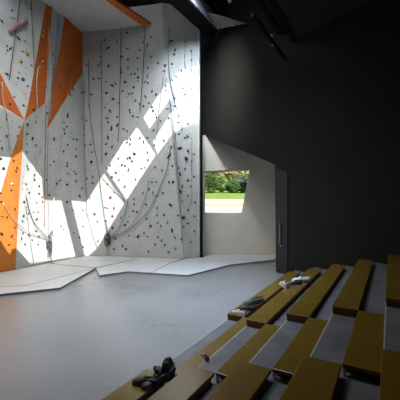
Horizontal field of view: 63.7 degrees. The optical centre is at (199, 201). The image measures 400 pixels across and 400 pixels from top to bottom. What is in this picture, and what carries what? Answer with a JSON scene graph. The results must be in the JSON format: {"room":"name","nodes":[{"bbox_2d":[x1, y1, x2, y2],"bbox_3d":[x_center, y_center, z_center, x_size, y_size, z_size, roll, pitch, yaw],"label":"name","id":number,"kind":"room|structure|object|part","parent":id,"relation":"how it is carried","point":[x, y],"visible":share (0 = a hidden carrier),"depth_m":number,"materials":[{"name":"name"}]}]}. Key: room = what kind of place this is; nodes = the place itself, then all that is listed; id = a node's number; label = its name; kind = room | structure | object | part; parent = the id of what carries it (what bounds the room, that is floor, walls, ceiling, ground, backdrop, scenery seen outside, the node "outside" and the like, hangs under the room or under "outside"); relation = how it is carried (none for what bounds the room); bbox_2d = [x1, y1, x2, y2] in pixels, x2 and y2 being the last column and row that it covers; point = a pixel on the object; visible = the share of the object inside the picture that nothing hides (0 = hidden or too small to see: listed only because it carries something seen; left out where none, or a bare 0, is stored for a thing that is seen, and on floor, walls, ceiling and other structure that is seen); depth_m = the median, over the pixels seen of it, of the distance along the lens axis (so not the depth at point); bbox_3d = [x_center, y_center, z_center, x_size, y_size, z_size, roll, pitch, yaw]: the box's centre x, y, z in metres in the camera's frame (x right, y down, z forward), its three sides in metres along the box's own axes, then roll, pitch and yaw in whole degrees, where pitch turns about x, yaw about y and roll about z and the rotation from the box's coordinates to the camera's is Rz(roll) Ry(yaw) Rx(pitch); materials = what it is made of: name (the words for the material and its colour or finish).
{"room":"indoor climbing gym","nodes":[
{"label":"indoor climbing gym","id":0,"kind":"room"},
{"bbox_2d":[0,256,284,399],"bbox_3d":[-1.000,2.250,3.600,26.000,0.100,19.200,0,0,0],"label":"floor","id":1,"kind":"structure","parent":0,"point":[84,339],"depth_m":5.73,"materials":[{"name":"concrete"}]},
{"bbox_2d":[0,0,86,272],"bbox_3d":[-5.619,-2.590,10.420,0.852,9.580,5.500,0,0,26],"label":"wall","id":2,"kind":"structure","parent":1,"relation":"on","point":[66,245],"depth_m":10.81,"materials":[{"name":"grey paint"}]},
{"bbox_2d":[2,81,9,149],"bbox_3d":[-5.763,-2.563,9.592,0.085,1.991,0.255,0,0,29],"label":"rope","id":3,"kind":"object","parent":2,"relation":"hanging from","point":[2,81],"visible":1,"depth_m":9.57,"materials":[{"name":"grey fabric"}]},
{"bbox_3d":[-6.402,-0.600,9.148,0.582,5.600,2.496,0,0,33],"label":"climbing panel","id":4,"kind":"part","parent":2,"relation":"part of","materials":[{"name":"white paint"}]},
{"bbox_3d":[-6.306,-3.680,9.084,0.362,2.240,2.498,0,0,32],"label":"climbing panel","id":5,"kind":"part","parent":2,"relation":"part of","materials":[{"name":"orange paint"}]},
{"bbox_3d":[-6.053,-0.180,9.701,0.714,4.760,1.234,0,0,26],"label":"climbing panel","id":6,"kind":"part","parent":2,"relation":"part of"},
{"bbox_2d":[9,0,19,79],"bbox_3d":[-5.625,-4.932,9.764,0.044,2.514,0.305,0,0,44],"label":"rope","id":7,"kind":"object","parent":2,"relation":"hanging from","point":[19,0],"visible":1,"depth_m":9.74,"materials":[{"name":"grey fabric"}]},
{"bbox_2d":[8,17,26,32],"bbox_3d":[-5.570,-5.415,9.850,0.158,0.691,0.572,0,0,32],"label":"volume","id":8,"kind":"object","parent":2,"relation":"attached to","point":[23,21],"visible":1,"depth_m":9.77,"materials":[{"name":"pink plastic"}]},
{"bbox_3d":[-6.070,-4.970,9.432,0.361,4.820,3.358,0,0,32],"label":"climbing panel","id":9,"kind":"part","parent":2,"relation":"part of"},
{"bbox_2d":[3,203,46,237],"bbox_3d":[-5.637,0.638,10.417,0.070,1.216,1.645,0,0,21],"label":"rope","id":10,"kind":"object","parent":2,"relation":"attached to","point":[3,203],"visible":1,"depth_m":10.25,"materials":[{"name":"grey fabric"}]},
{"bbox_2d":[25,203,33,261],"bbox_3d":[-5.603,1.022,10.566,0.042,1.978,0.388,0,0,13],"label":"rope","id":11,"kind":"object","parent":2,"relation":"hanging from","point":[25,203],"visible":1,"depth_m":10.57,"materials":[{"name":"grey fabric"}]},
{"bbox_3d":[-5.575,-0.591,10.665,0.714,5.582,1.042,0,0,26],"label":"climbing panel","id":12,"kind":"part","parent":2,"relation":"part of","materials":[{"name":"white paint"}]},
{"bbox_2d":[31,0,34,71],"bbox_3d":[-5.319,-5.279,10.246,0.024,2.209,0.144,0,0,19],"label":"rope","id":13,"kind":"object","parent":2,"relation":"hanging from","point":[31,0],"visible":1,"depth_m":10.22,"materials":[{"name":"grey fabric"}]},
{"bbox_2d":[26,196,46,236],"bbox_3d":[-5.491,0.500,10.786,0.064,1.455,0.861,0,0,20],"label":"rope","id":14,"kind":"object","parent":2,"relation":"hanging from","point":[26,196],"visible":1,"depth_m":10.64,"materials":[{"name":"grey fabric"}]},
{"bbox_2d":[36,68,38,117],"bbox_3d":[-5.322,-3.549,10.486,0.068,1.603,0.184,0,0,-42],"label":"rope","id":15,"kind":"object","parent":2,"relation":"hanging from","point":[38,68],"visible":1,"depth_m":10.44,"materials":[{"name":"grey fabric"}]},
{"bbox_3d":[-5.438,-4.970,10.561,0.666,4.820,0.976,0,0,26],"label":"climbing panel","id":16,"kind":"part","parent":2,"relation":"part of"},
{"bbox_2d":[44,104,46,224],"bbox_3d":[-5.297,-1.272,11.019,0.180,4.133,0.039,0,0,41],"label":"rope","id":17,"kind":"object","parent":2,"relation":"hanging from","point":[46,104],"visible":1,"depth_m":11.04,"materials":[{"name":"grey fabric"}]},
{"bbox_2d":[47,130,48,231],"bbox_3d":[-5.285,-0.654,11.189,0.052,3.688,0.108,0,0,-17],"label":"rope","id":18,"kind":"object","parent":2,"relation":"hanging from","point":[48,130],"visible":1,"depth_m":11.16,"materials":[{"name":"white fabric"}]},
{"bbox_2d":[46,235,51,256],"bbox_3d":[-5.254,1.544,11.201,0.201,0.785,0.226,0,0,-17],"label":"rope coil","id":19,"kind":"object","parent":2,"relation":"hanging from","point":[48,240],"visible":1,"depth_m":11.16,"materials":[{"name":"white fabric"}]},
{"bbox_2d":[48,30,50,119],"bbox_3d":[-5.136,-4.314,11.011,0.067,2.937,0.433,0,0,-20],"label":"rope","id":20,"kind":"object","parent":2,"relation":"hanging from","point":[48,30],"visible":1,"depth_m":11.00,"materials":[{"name":"grey fabric"}]},
{"bbox_3d":[-5.177,-4.910,11.267,0.748,4.941,0.604,0,0,20],"label":"climbing panel","id":21,"kind":"part","parent":2,"relation":"part of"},
{"bbox_2d":[49,106,62,235],"bbox_3d":[-5.138,-1.143,11.482,0.046,4.683,0.521,0,0,36],"label":"rope","id":22,"kind":"object","parent":2,"relation":"hanging from","point":[62,106],"visible":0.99,"depth_m":11.48,"materials":[{"name":"white fabric"}]},
{"bbox_3d":[-4.921,-4.578,11.881,0.650,4.120,1.631,0,0,27],"label":"climbing panel","id":23,"kind":"part","parent":2,"relation":"part of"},
{"bbox_3d":[-5.077,-1.433,12.069,0.392,7.267,2.063,0,0,25],"label":"climbing panel","id":24,"kind":"part","parent":2,"relation":"part of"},
{"bbox_2d":[83,107,86,203],"bbox_3d":[-4.541,-2.134,12.713,0.071,5.314,0.220,0,0,14],"label":"rope","id":25,"kind":"object","parent":2,"relation":"hanging from","point":[83,107],"visible":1,"depth_m":12.70,"materials":[{"name":"grey fabric"}]},
{"bbox_2d":[42,0,150,32],"bbox_3d":[-4.316,-6.739,10.045,2.682,0.278,5.738,0,0,26],"label":"overhang","id":26,"kind":"object","parent":2,"relation":"attached to","point":[85,15],"visible":1,"depth_m":11.32,"materials":[{"name":"white paint"}]},
{"bbox_2d":[51,12,58,92],"bbox_3d":[-5.104,-4.917,11.261,0.421,3.374,0.115,0,0,9],"label":"rope","id":27,"kind":"object","parent":26,"relation":"hanging from","point":[58,12],"visible":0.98,"depth_m":11.28,"materials":[{"name":"grey fabric"}]},
{"bbox_2d":[140,26,144,108],"bbox_3d":[-2.174,-5.004,12.127,0.283,3.156,0.032,0,0,38],"label":"rope","id":28,"kind":"object","parent":26,"relation":"hanging from","point":[144,26],"visible":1,"depth_m":12.09,"materials":[{"name":"grey fabric"}]},
{"bbox_2d":[0,263,93,286],"bbox_3d":[-5.199,2.171,9.173,2.096,0.053,3.884,0,0,26],"label":"mat","id":29,"kind":"object","parent":1,"relation":"on","point":[48,271],"visible":0.87,"depth_m":9.65,"materials":[{"name":"plastic"}]},
{"bbox_2d":[0,268,94,295],"bbox_3d":[-4.419,2.171,8.398,4.206,0.053,1.706,0,0,-41],"label":"mat","id":30,"kind":"object","parent":1,"relation":"on","point":[58,283],"visible":1,"depth_m":8.17,"materials":[{"name":"plastic"}]},
{"bbox_2d":[51,256,135,268],"bbox_3d":[-3.812,2.171,11.809,2.218,0.053,2.290,0,0,27],"label":"mat","id":31,"kind":"object","parent":1,"relation":"on","point":[95,262],"visible":0.75,"depth_m":11.60,"materials":[{"name":"plastic"}]},
{"bbox_2d":[96,257,182,276],"bbox_3d":[-2.135,2.171,10.901,2.126,0.053,3.289,0,0,16],"label":"mat","id":32,"kind":"object","parent":1,"relation":"on","point":[140,265],"visible":0.81,"depth_m":10.70,"materials":[{"name":"plastic"}]},
{"bbox_2d":[82,3,200,258],"bbox_3d":[-2.296,-2.590,12.559,4.634,9.580,1.284,0,0,0],"label":"wall","id":33,"kind":"structure","parent":1,"relation":"on","point":[161,16],"depth_m":12.34,"materials":[{"name":"white paint"}]},
{"bbox_2d":[88,59,106,231],"bbox_3d":[-4.011,-2.174,12.627,0.695,6.731,0.104,0,0,-16],"label":"rope","id":34,"kind":"object","parent":33,"relation":"hanging from","point":[88,59],"visible":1,"depth_m":12.60,"materials":[{"name":"grey fabric"}]},
{"bbox_2d":[101,91,101,126],"bbox_3d":[-3.822,-3.892,12.476,0.026,4.724,0.243,0,0,-9],"label":"rope","id":35,"kind":"object","parent":33,"relation":"hanging from","point":[101,91],"visible":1,"depth_m":12.48,"materials":[{"name":"grey fabric"}]},
{"bbox_2d":[104,232,110,250],"bbox_3d":[-3.634,1.566,12.631,0.255,0.744,0.231,0,0,0],"label":"rope coil","id":36,"kind":"object","parent":33,"relation":"hanging from","point":[106,241],"visible":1,"depth_m":12.58,"materials":[{"name":"grey fabric"}]},
{"bbox_3d":[-3.166,-2.590,12.620,2.826,9.580,0.684,0,0,10],"label":"climbing panel","id":37,"kind":"part","parent":33,"relation":"part of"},
{"bbox_2d":[118,41,120,136],"bbox_3d":[-3.082,-4.403,12.321,0.038,4.158,0.298,0,0,-39],"label":"rope","id":38,"kind":"object","parent":33,"relation":"hanging from","point":[120,41],"visible":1,"depth_m":12.28,"materials":[{"name":"grey fabric"}]},
{"bbox_2d":[113,178,149,236],"bbox_3d":[-2.689,0.238,12.465,1.609,2.313,0.052,0,0,15],"label":"rope","id":39,"kind":"object","parent":33,"relation":"hanging from","point":[149,178],"visible":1,"depth_m":12.38,"materials":[{"name":"grey fabric"}]},
{"bbox_2d":[112,146,170,237],"bbox_3d":[-2.265,-0.345,12.367,2.439,3.520,0.072,0,0,15],"label":"rope","id":40,"kind":"object","parent":33,"relation":"hanging from","point":[170,146],"visible":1,"depth_m":12.24,"materials":[{"name":"grey fabric"}]},
{"bbox_2d":[155,77,163,139],"bbox_3d":[-1.519,-3.491,12.055,0.381,2.290,0.023,0,0,28],"label":"rope","id":41,"kind":"object","parent":33,"relation":"hanging from","point":[163,77],"visible":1,"depth_m":12.04,"materials":[{"name":"white fabric"}]},
{"bbox_3d":[-1.292,-2.590,12.243,1.360,9.580,0.684,0,0,11],"label":"climbing panel","id":42,"kind":"part","parent":33,"relation":"part of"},
{"bbox_2d":[168,27,182,130],"bbox_3d":[-0.928,-4.589,12.061,0.584,3.792,0.059,0,0,-25],"label":"rope","id":43,"kind":"object","parent":33,"relation":"attached to","point":[168,27],"visible":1,"depth_m":11.97,"materials":[{"name":"white fabric"}]},
{"bbox_2d":[176,146,181,193],"bbox_3d":[-0.791,-1.190,12.110,0.261,1.852,0.073,0,0,-32],"label":"rope","id":44,"kind":"object","parent":33,"relation":"attached to","point":[176,146],"visible":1,"depth_m":12.05,"materials":[{"name":"grey fabric"}]},
{"bbox_3d":[-0.693,-2.590,12.333,1.428,9.580,0.833,0,0,0],"label":"climbing panel","id":45,"kind":"part","parent":33,"relation":"part of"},
{"bbox_2d":[191,142,191,204],"bbox_3d":[-0.321,-1.187,12.290,0.019,2.607,0.058,0,0,-18],"label":"rope","id":46,"kind":"object","parent":33,"relation":"hanging from","point":[191,142],"visible":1,"depth_m":12.29,"materials":[{"name":"grey fabric"}]},
{"bbox_2d":[184,37,198,117],"bbox_3d":[-0.316,-4.716,12.200,0.590,2.971,0.073,0,0,-21],"label":"rope","id":47,"kind":"object","parent":33,"relation":"hanging from","point":[187,37],"visible":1,"depth_m":12.18,"materials":[{"name":"white fabric"}]},
{"bbox_3d":[-0.080,-2.590,12.700,0.120,9.580,0.900,0,0,0],"label":"panel","id":48,"kind":"part","parent":33,"relation":"part of","materials":[{"name":"white paint"}]},
{"bbox_2d":[200,133,202,257],"bbox_3d":[0.060,-0.262,12.670,0.090,4.924,0.100,0,0,0],"label":"steel post","id":49,"kind":"object","parent":1,"relation":"on","point":[201,134],"visible":0.86,"depth_m":12.62,"materials":[{"name":"black metal"}]},
{"bbox_2d":[151,255,275,276],"bbox_3d":[0.562,2.171,11.765,5.726,0.053,2.433,0,0,-39],"label":"mat","id":50,"kind":"object","parent":1,"relation":"on","point":[188,267],"visible":0.94,"depth_m":11.22,"materials":[{"name":"plastic"}]},
{"bbox_2d":[146,270,303,399],"bbox_3d":[-0.396,2.102,3.472,0.585,0.194,13.568,0,0,31],"label":"concrete step","id":51,"kind":"structure","parent":1,"relation":"on","point":[185,355],"depth_m":4.56,"materials":[{"name":"grey concrete"}]},
{"bbox_2d":[101,369,163,399],"bbox_3d":[-0.970,1.956,2.785,0.298,0.100,1.900,0,0,31],"label":"plank","id":52,"kind":"object","parent":51,"relation":"on","point":[127,391],"visible":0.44,"depth_m":3.24,"materials":[{"name":"brown wood"}]},
{"bbox_2d":[132,375,160,388],"bbox_3d":[-0.554,1.849,3.357,0.323,0.111,0.125,0,0,13],"label":"shoe","id":53,"kind":"object","parent":52,"relation":"on","point":[138,381],"visible":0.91,"depth_m":3.32,"materials":[{"name":"black fabric"}]},
{"bbox_2d":[141,372,169,390],"bbox_3d":[-0.461,1.847,3.374,0.334,0.114,0.129,0,0,-42],"label":"shoe","id":54,"kind":"object","parent":52,"relation":"on","point":[165,378],"visible":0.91,"depth_m":3.35,"materials":[{"name":"black leather"}]},
{"bbox_2d":[152,357,176,379],"bbox_3d":[-0.380,1.803,3.507,0.273,0.202,0.208,0,0,-29],"label":"shoe","id":55,"kind":"object","parent":52,"relation":"on","point":[168,366],"visible":0.6,"depth_m":3.48,"materials":[{"name":"black fabric"}]},
{"bbox_2d":[169,317,246,381],"bbox_3d":[0.305,1.956,4.360,0.283,0.100,2.090,0,0,31],"label":"plank","id":56,"kind":"object","parent":51,"relation":"on","point":[215,345],"visible":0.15,"depth_m":4.27,"materials":[{"name":"brown wood"}]},
{"bbox_2d":[227,271,299,320],"bbox_3d":[1.587,1.956,7.094,0.298,0.100,3.900,0,0,31],"label":"plank","id":57,"kind":"object","parent":51,"relation":"on","point":[274,288],"visible":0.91,"depth_m":6.78,"materials":[{"name":"brown wood"}]},
{"bbox_2d":[232,309,246,315],"bbox_3d":[0.671,1.855,5.491,0.282,0.097,0.108,0,0,33],"label":"shoe","id":58,"kind":"object","parent":57,"relation":"on","point":[240,312],"visible":1,"depth_m":5.46,"materials":[{"name":"pink fabric"}]},
{"bbox_2d":[238,304,256,311],"bbox_3d":[0.838,1.847,5.671,0.334,0.114,0.129,0,0,21],"label":"shoe","id":59,"kind":"object","parent":57,"relation":"on","point":[251,308],"visible":0.98,"depth_m":5.62,"materials":[{"name":"grey fabric"}]},
{"bbox_2d":[243,295,263,304],"bbox_3d":[1.011,1.831,6.042,0.427,0.145,0.167,0,0,-22],"label":"shoe","id":60,"kind":"object","parent":57,"relation":"on","point":[259,299],"visible":0.98,"depth_m":6.00,"materials":[{"name":"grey fabric"}]},
{"bbox_2d":[194,267,325,399],"bbox_3d":[0.042,2.005,3.059,0.585,0.388,13.304,0,0,31],"label":"concrete step","id":61,"kind":"structure","parent":1,"relation":"on","point":[220,357],"depth_m":4.01,"materials":[{"name":"grey concrete"}]},
{"bbox_2d":[147,365,214,399],"bbox_3d":[-0.465,1.762,2.486,0.298,0.100,1.900,0,0,31],"label":"plank","id":62,"kind":"object","parent":61,"relation":"on","point":[188,384],"visible":1,"depth_m":3.01,"materials":[{"name":"brown wood"}]},
{"bbox_2d":[200,353,209,361],"bbox_3d":[0.057,1.777,3.727,0.071,0.067,0.188,0,0,-26],"label":"shoe","id":63,"kind":"object","parent":61,"relation":"on","point":[203,356],"visible":1,"depth_m":3.69,"materials":[{"name":"purple rubber"}]},
{"bbox_2d":[216,324,280,382],"bbox_3d":[0.663,1.762,3.813,0.283,0.100,1.515,0,0,31],"label":"plank","id":64,"kind":"object","parent":61,"relation":"on","point":[257,341],"visible":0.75,"depth_m":3.71,"materials":[{"name":"brown wood"}]},
{"bbox_2d":[246,268,320,328],"bbox_3d":[1.883,1.762,6.441,0.298,0.100,4.240,0,0,31],"label":"plank","id":65,"kind":"object","parent":61,"relation":"on","point":[268,312],"visible":0.87,"depth_m":5.43,"materials":[{"name":"brown wood"}]},
{"bbox_2d":[279,280,290,287],"bbox_3d":[1.725,1.644,6.540,0.150,0.131,0.386,0,0,-9],"label":"shoe","id":66,"kind":"object","parent":65,"relation":"on","point":[284,284],"visible":1,"depth_m":6.42,"materials":[{"name":"pink fabric"}]},
{"bbox_2d":[289,279,301,285],"bbox_3d":[1.913,1.644,6.593,0.386,0.131,0.150,0,0,-10],"label":"shoe","id":67,"kind":"object","parent":65,"relation":"on","point":[293,282],"visible":0.75,"depth_m":6.55,"materials":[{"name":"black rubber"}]},
{"bbox_2d":[292,276,309,281],"bbox_3d":[2.171,1.644,6.922,0.386,0.131,0.150,0,0,7],"label":"shoe","id":68,"kind":"object","parent":65,"relation":"on","point":[304,279],"visible":0.84,"depth_m":6.87,"materials":[{"name":"white rubber"}]},
{"bbox_2d":[249,264,353,399],"bbox_3d":[0.479,1.908,2.646,0.585,0.582,13.040,0,0,31],"label":"concrete step","id":69,"kind":"structure","parent":1,"relation":"on","point":[271,352],"depth_m":3.68,"materials":[{"name":"grey concrete"}]},
{"bbox_2d":[205,361,271,399],"bbox_3d":[0.039,1.568,2.186,0.298,0.100,1.900,0,0,31],"label":"plank","id":70,"kind":"object","parent":69,"relation":"on","point":[246,380],"visible":1,"depth_m":2.69,"materials":[{"name":"brown wood"}]},
{"bbox_2d":[272,317,327,379],"bbox_3d":[1.167,1.568,3.514,0.283,0.100,1.515,0,0,31],"label":"plank","id":71,"kind":"object","parent":69,"relation":"on","point":[304,342],"visible":0.76,"depth_m":3.33,"materials":[{"name":"brown wood"}]},
{"bbox_2d":[286,264,345,323],"bbox_3d":[2.336,1.568,6.056,0.298,0.100,4.040,0,0,31],"label":"plank","id":72,"kind":"object","parent":69,"relation":"on","point":[305,307],"visible":0.9,"depth_m":5.17,"materials":[{"name":"brown wood"}]},
{"bbox_2d":[310,262,386,399],"bbox_3d":[0.917,1.811,2.233,0.585,0.776,12.777,0,0,31],"label":"concrete step","id":73,"kind":"structure","parent":1,"relation":"on","point":[332,344],"depth_m":3.28,"materials":[{"name":"grey concrete"}]},
{"bbox_2d":[280,356,341,399],"bbox_3d":[0.544,1.374,1.887,0.298,0.100,1.900,0,0,31],"label":"plank","id":74,"kind":"object","parent":73,"relation":"on","point":[314,378],"visible":1,"depth_m":2.37,"materials":[{"name":"brown wood"}]},
{"bbox_2d":[332,259,372,316],"bbox_3d":[2.798,1.374,5.683,0.298,0.100,3.870,0,0,31],"label":"plank","id":75,"kind":"object","parent":73,"relation":"on","point":[348,301],"visible":0.96,"depth_m":4.76,"materials":[{"name":"brown wood"}]},
{"bbox_2d":[342,310,384,378],"bbox_3d":[1.672,1.374,3.214,0.283,0.100,1.515,0,0,31],"label":"plank","id":76,"kind":"object","parent":73,"relation":"on","point":[363,355],"visible":0.9,"depth_m":2.95,"materials":[{"name":"brown wood"}]},
{"bbox_2d":[383,303,399,351],"bbox_3d":[1.354,1.714,1.820,0.585,0.970,12.513,0,0,31],"label":"concrete step","id":77,"kind":"structure","parent":1,"relation":"on","point":[391,341],"depth_m":3.10,"materials":[{"name":"grey concrete"}]},
{"bbox_2d":[379,349,399,399],"bbox_3d":[1.049,1.180,1.587,0.298,0.100,1.900,0,0,31],"label":"plank","id":78,"kind":"object","parent":77,"relation":"on","point":[390,366],"visible":1,"depth_m":2.08,"materials":[{"name":"brown wood"}]},
{"bbox_2d":[385,255,399,307],"bbox_3d":[3.233,1.180,5.267,0.298,0.100,3.600,0,0,31],"label":"plank","id":79,"kind":"object","parent":77,"relation":"on","point":[392,297],"visible":1,"depth_m":4.52,"materials":[{"name":"brown wood"}]},
{"bbox_2d":[118,0,232,6],"bbox_3d":[-1.000,-7.450,3.800,26.000,0.060,19.600,0,0,0],"label":"ceiling","id":80,"kind":"structure","parent":0,"point":[129,3],"depth_m":11.96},
{"bbox_2d":[209,3,284,30],"bbox_3d":[1.103,-6.705,11.418,0.350,3.563,5.667,0,0,-35],"label":"roof beam","id":81,"kind":"structure","parent":80,"relation":"attached to","point":[238,13],"depth_m":10.68,"materials":[{"name":"black metal"}]},
{"bbox_2d":[166,0,216,32],"bbox_3d":[-0.493,-6.784,10.737,0.710,0.500,3.600,0,0,31],"label":"roof beam","id":82,"kind":"structure","parent":81,"relation":"attached to","point":[195,11],"depth_m":11.21,"materials":[{"name":"black metal"}]},
{"bbox_2d":[207,12,245,28],"bbox_3d":[0.919,-6.449,11.318,1.407,0.691,0.855,0,0,41],"label":"roof gusset","id":83,"kind":"structure","parent":82,"relation":"attached to","point":[219,21],"depth_m":11.42,"materials":[{"name":"grey metal"}]},
{"bbox_2d":[254,0,281,34],"bbox_3d":[1.173,-5.240,7.783,0.120,0.120,5.100,0,0,31],"label":"roof beam","id":84,"kind":"structure","parent":81,"relation":"attached to","point":[260,3],"depth_m":8.95,"materials":[{"name":"black metal"}]},
{"bbox_2d":[203,135,275,255],"bbox_3d":[1.550,-0.550,13.290,4.100,5.500,0.280,0,0,0],"label":"wall","id":85,"kind":"structure","parent":0,"point":[252,231],"depth_m":13.15,"materials":[{"name":"grey paint"}]},
{"bbox_2d":[204,168,251,212],"bbox_3d":[1.141,-0.451,13.262,1.971,1.850,0.255,0,0,0],"label":"window","id":86,"kind":"structure","parent":85,"relation":"in","point":[248,169],"depth_m":13.31,"materials":[{"name":"paint"}]},
{"bbox_3d":[1.141,-1.315,13.235,1.971,0.121,0.200,0,0,0],"label":"trim","id":87,"kind":"part","parent":86,"relation":"part of","materials":[{"name":"paint"}]},
{"bbox_2d":[201,0,399,273],"bbox_3d":[5.538,-2.590,5.760,0.150,9.580,19.256,0,0,-35],"label":"wall","id":88,"kind":"structure","parent":0,"point":[327,116],"depth_m":8.79,"materials":[{"name":"black paint"}]},
{"bbox_2d":[251,13,286,61],"bbox_3d":[1.802,-4.167,8.187,0.100,0.322,2.600,0,0,31],"label":"strut","id":89,"kind":"object","parent":88,"relation":"attached to","point":[254,18],"visible":1,"depth_m":7.94,"materials":[{"name":"black metal"}]},
{"bbox_2d":[266,0,296,41],"bbox_3d":[-0.935,-6.095,3.255,0.170,2.630,14.643,0,0,31],"label":"trim","id":90,"kind":"structure","parent":88,"relation":"attached to","point":[271,3],"depth_m":8.43,"materials":[{"name":"black metal"}]},
{"bbox_2d":[276,169,287,273],"bbox_3d":[2.498,0.572,9.875,0.092,3.236,0.432,0,0,-35],"label":"door","id":91,"kind":"structure","parent":88,"relation":"in","point":[281,176],"depth_m":9.88,"materials":[{"name":"paint"}]},
{"bbox_2d":[275,0,371,37],"bbox_3d":[2.507,-4.850,1.167,7.880,0.100,14.567,0,0,31],"label":"ceiling","id":92,"kind":"structure","parent":0,"point":[302,16],"depth_m":8.11,"materials":[{"name":"black paint"}]},
{"label":"outside","id":93,"kind":"structure","parent":0,"visible":0},
{"bbox_2d":[205,188,244,198],"bbox_3d":[5.000,-1.508,47.000,34.000,2.870,30.000,0,0,0],"label":"lawn","id":94,"kind":"structure","parent":93,"point":[215,195],"depth_m":37.42,"materials":[{"name":"green plant"}]},
{"bbox_2d":[205,172,218,192],"bbox_3d":[1.416,-2.635,41.995,2.227,3.155,2.180,0,0,0],"label":"bush","id":95,"kind":"object","parent":94,"relation":"on","point":[210,180],"visible":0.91,"depth_m":41.52,"materials":[{"name":"green plant"}]},
{"bbox_2d":[217,174,227,192],"bbox_3d":[2.898,-2.421,42.978,1.767,2.550,1.788,0,0,-42],"label":"bush","id":96,"kind":"object","parent":94,"relation":"on","point":[222,180],"visible":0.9,"depth_m":42.52,"materials":[{"name":"green plant"}]},
{"bbox_2d":[215,171,243,180],"bbox_3d":[4.443,-3.934,47.993,5.070,4.682,3.314,0,0,0],"label":"tree","id":97,"kind":"object","parent":94,"relation":"on","point":[233,174],"visible":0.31,"depth_m":47.33,"materials":[{"name":"yellow plant"}]},
{"bbox_2d":[225,180,239,192],"bbox_3d":[4.333,-1.972,41.999,2.222,2.011,1.726,0,0,-9],"label":"bush","id":98,"kind":"object","parent":94,"relation":"on","point":[233,186],"visible":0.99,"depth_m":41.59,"materials":[{"name":"green plant"}]},
{"bbox_2d":[239,182,246,192],"bbox_3d":[5.882,-1.864,42.011,2.033,1.766,1.771,0,0,0],"label":"bush","id":99,"kind":"object","parent":94,"relation":"on","point":[242,189],"visible":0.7,"depth_m":41.51,"materials":[{"name":"green plant"}]},
{"bbox_2d":[243,171,248,181],"bbox_3d":[6.628,-2.981,41.032,2.395,4.019,2.097,0,0,4],"label":"tree","id":100,"kind":"object","parent":94,"relation":"on","point":[246,173],"visible":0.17,"depth_m":41.03,"materials":[{"name":"green plant"}]},
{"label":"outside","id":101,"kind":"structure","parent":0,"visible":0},
{"bbox_2d":[205,203,242,205],"bbox_3d":[5.000,0.338,26.250,34.000,0.422,2.500,0,0,0],"label":"lawn","id":102,"kind":"structure","parent":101,"point":[206,204],"depth_m":26.60,"materials":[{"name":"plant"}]},
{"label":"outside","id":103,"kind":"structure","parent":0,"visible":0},
{"bbox_2d":[205,206,242,211],"bbox_3d":[5.000,0.939,19.500,34.000,1.179,11.000,0,0,0],"label":"path","id":104,"kind":"structure","parent":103,"point":[207,208],"depth_m":23.57,"materials":[{"name":"grey concrete"}]},
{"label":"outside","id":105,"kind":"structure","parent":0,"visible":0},
{"bbox_2d":[205,199,243,202],"bbox_3d":[5.000,0.027,29.750,34.000,0.600,4.500,0,0,0],"label":"path","id":106,"kind":"structure","parent":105,"point":[206,200],"depth_m":30.53,"materials":[{"name":"grey concrete"}]}
]}

